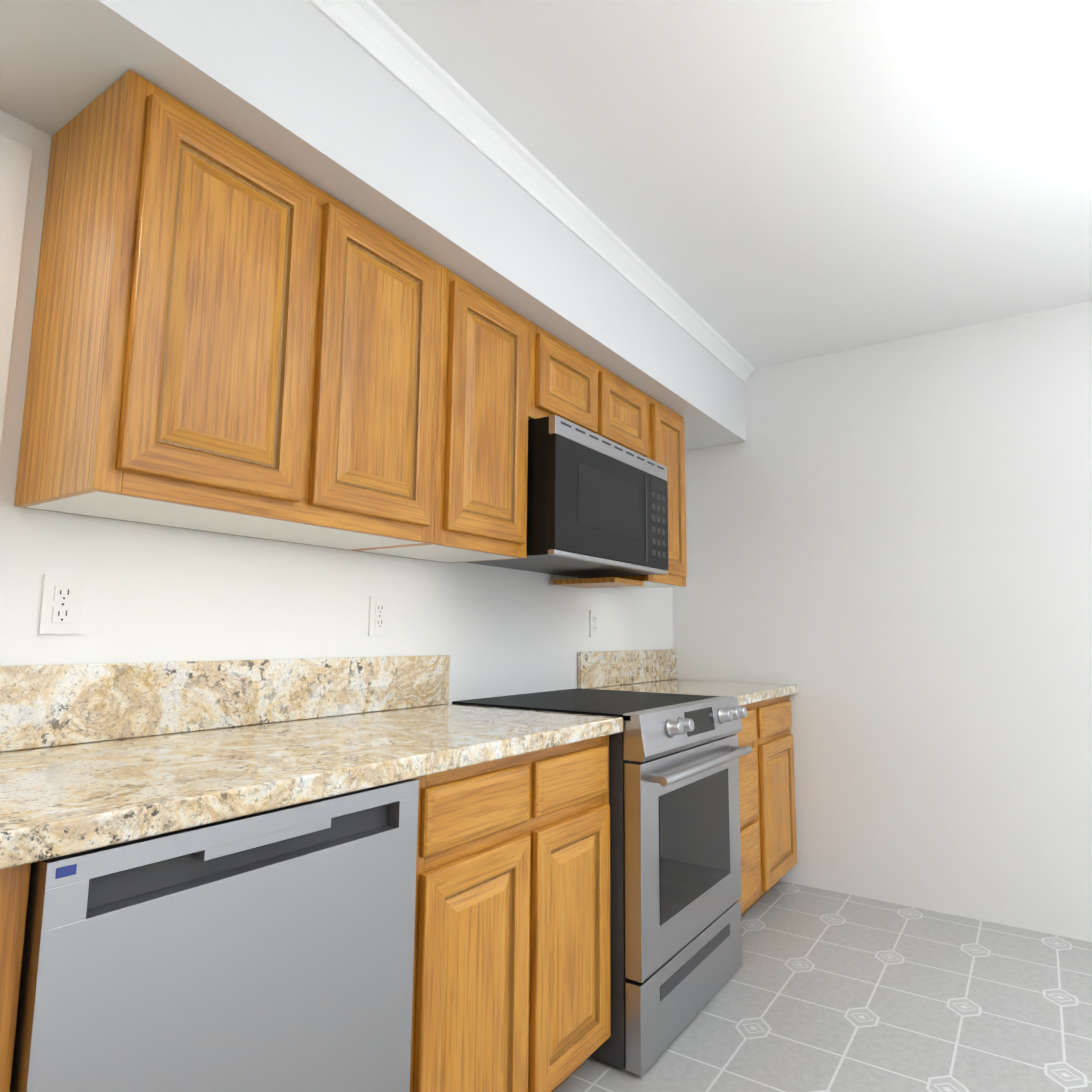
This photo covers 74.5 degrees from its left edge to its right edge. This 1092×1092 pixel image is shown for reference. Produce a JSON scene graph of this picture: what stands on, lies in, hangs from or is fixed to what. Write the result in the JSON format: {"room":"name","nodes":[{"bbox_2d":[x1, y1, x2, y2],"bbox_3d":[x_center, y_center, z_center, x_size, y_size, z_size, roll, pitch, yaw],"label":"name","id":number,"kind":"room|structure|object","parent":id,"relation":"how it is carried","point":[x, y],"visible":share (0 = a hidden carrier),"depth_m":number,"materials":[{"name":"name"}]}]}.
{"room":"kitchen","nodes":[
{"label":"kitchen","id":0,"kind":"room"},
{"bbox_2d":[0,110,672,703],"bbox_3d":[-0.666,0.121,2.009,0.160,2.520,4.870,-4,-9,34],"label":"wall","id":1,"kind":"structure","parent":0,"point":[152,592],"depth_m":1.79,"materials":[{"name":"paint"}]},
{"bbox_2d":[0,133,32,457],"bbox_3d":[-1.358,-0.338,0.980,0.180,1.009,1.054,-4,-9,34],"label":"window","id":2,"kind":"structure","parent":1,"relation":"in","point":[15,162],"depth_m":1.38,"materials":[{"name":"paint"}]},
{"bbox_2d":[38,574,84,633],"bbox_3d":[-0.959,0.116,1.424,0.008,0.116,0.072,-4,-9,34],"label":"electrical outlet","id":3,"kind":"object","parent":1,"relation":"attached to","point":[61,604],"visible":1,"depth_m":1.42,"materials":[{"name":"white plastic"}]},
{"bbox_2d":[14,70,465,557],"bbox_3d":[-0.628,-0.413,1.675,0.336,0.776,0.866,-4,-9,34],"label":"upper cabinet","id":4,"kind":"object","parent":1,"relation":"attached to","point":[232,334],"depth_m":1.41,"materials":[{"name":"brown wood"}]},
{"bbox_2d":[368,596,388,635],"bbox_3d":[-0.490,0.205,2.109,0.008,0.116,0.072,-4,-9,34],"label":"electrical outlet","id":5,"kind":"object","parent":1,"relation":"attached to","point":[378,614],"visible":1,"depth_m":2.10,"materials":[{"name":"white plastic"}]},
{"bbox_2d":[413,281,541,562],"bbox_3d":[-0.307,-0.351,2.144,0.336,0.776,0.458,-4,-9,34],"label":"upper cabinet","id":6,"kind":"object","parent":1,"relation":"attached to","point":[502,368],"depth_m":2.09,"materials":[{"name":"brown wood"}]},
{"bbox_2d":[542,329,605,577],"bbox_3d":[-0.073,-0.306,2.485,0.336,0.776,0.465,-4,-9,34],"label":"upper cabinet","id":7,"kind":"object","parent":1,"relation":"attached to","point":[573,384],"depth_m":2.46,"materials":[{"name":"brown wood"}]},
{"bbox_2d":[466,415,668,577],"bbox_3d":[0.090,-0.135,2.639,0.414,0.433,0.814,-4,-9,34],"label":"microwave","id":8,"kind":"object","parent":7,"relation":"attached to","point":[597,505],"visible":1,"depth_m":2.40,"materials":[{"name":"black plastic"}]},
{"bbox_2d":[589,610,598,636],"bbox_3d":[0.212,0.340,3.135,0.008,0.116,0.072,-4,-9,34],"label":"electrical outlet","id":9,"kind":"object","parent":1,"relation":"attached to","point":[593,623],"visible":1,"depth_m":3.12,"materials":[{"name":"white plastic"}]},
{"bbox_2d":[553,369,661,585],"bbox_3d":[0.188,-0.256,2.867,0.336,0.776,0.465,-4,-9,34],"label":"upper cabinet","id":10,"kind":"object","parent":1,"relation":"attached to","point":[633,417],"depth_m":2.83,"materials":[{"name":"brown wood"}]},
{"bbox_2d":[590,404,686,588],"bbox_3d":[0.400,-0.216,3.176,0.336,0.776,0.381,-4,-9,34],"label":"upper cabinet","id":11,"kind":"object","parent":1,"relation":"attached to","point":[673,424],"depth_m":3.13,"materials":[{"name":"brown wood"}]},
{"bbox_2d":[0,0,745,449],"bbox_3d":[1.561,-1.108,0.646,5.200,0.380,4.550,-4,-9,34],"label":"soffit","id":12,"kind":"structure","parent":0,"point":[310,92],"depth_m":1.62,"materials":[{"name":"paint"}]},
{"bbox_2d":[307,0,754,383],"bbox_3d":[-0.083,-1.101,2.062,0.056,0.069,4.068,-4,-9,34],"label":"crown molding","id":13,"kind":"structure","parent":12,"relation":"attached to","point":[372,29],"depth_m":1.98,"materials":[{"name":"paint"}]},
{"bbox_2d":[372,0,1091,368],"bbox_3d":[1.563,-1.346,0.676,5.520,0.100,4.870,-4,-9,34],"label":"ceiling","id":14,"kind":"structure","parent":0,"point":[762,182],"depth_m":2.02,"materials":[{"name":"paint"}]},
{"bbox_2d":[554,881,1091,1091],"bbox_3d":[1.540,1.234,0.353,5.520,0.060,4.870,-4,-9,34],"label":"floor","id":15,"kind":"structure","parent":0,"point":[821,990],"depth_m":2.21,"materials":[{"name":"tile"}]},
{"bbox_2d":[0,863,30,1091],"bbox_3d":[-0.795,0.808,0.881,0.400,0.875,0.065,-4,-9,34],"label":"cabinet filler","id":16,"kind":"object","parent":15,"relation":"on","point":[14,885],"depth_m":0.82,"materials":[{"name":"brown wood"}]},
{"bbox_2d":[10,779,418,1091],"bbox_3d":[-0.660,0.851,1.202,0.600,0.864,0.614,-4,-9,34],"label":"dishwasher","id":17,"kind":"object","parent":15,"relation":"on","point":[272,950],"visible":0.85,"depth_m":1.02,"materials":[{"name":"silver metal"}]},
{"bbox_2d":[410,735,610,1091],"bbox_3d":[-0.282,0.925,1.786,0.616,0.875,0.768,-4,-9,34],"label":"base cabinet","id":18,"kind":"object","parent":15,"relation":"on","point":[511,977],"visible":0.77,"depth_m":1.56,"materials":[{"name":"brown wood"}]},
{"bbox_2d":[452,688,751,1075],"bbox_3d":[0.215,0.980,2.391,0.741,0.925,0.780,-4,-9,34],"label":"range oven","id":19,"kind":"object","parent":15,"relation":"on","point":[675,913],"visible":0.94,"depth_m":2.08,"materials":[{"name":"silver metal"}]},
{"bbox_2d":[736,695,796,915],"bbox_3d":[0.654,1.105,3.154,0.616,0.875,0.970,-4,-9,34],"label":"base cabinet","id":20,"kind":"object","parent":15,"relation":"on","point":[768,842],"visible":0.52,"depth_m":3.03,"materials":[{"name":"brown wood"}]},
{"bbox_3d":[-0.800,0.723,0.201,1.068,0.875,1.068,-4,-9,34],"label":"base cabinet","id":21,"kind":"object","parent":15,"relation":"on","visible":0},
{"bbox_2d":[0,649,798,869],"bbox_3d":[0.440,0.421,1.213,2.518,0.397,4.546,-4,-9,34],"label":"countertop","id":22,"kind":"structure","parent":21,"relation":"on","point":[93,756],"depth_m":1.45,"materials":[{"name":"beige stone"}]},
{"bbox_2d":[673,301,1091,941],"bbox_3d":[2.940,0.202,2.401,5.360,2.520,0.160,-4,-9,34],"label":"wall","id":23,"kind":"structure","parent":0,"point":[889,557],"depth_m":3.16,"materials":[{"name":"paint"}]}
]}

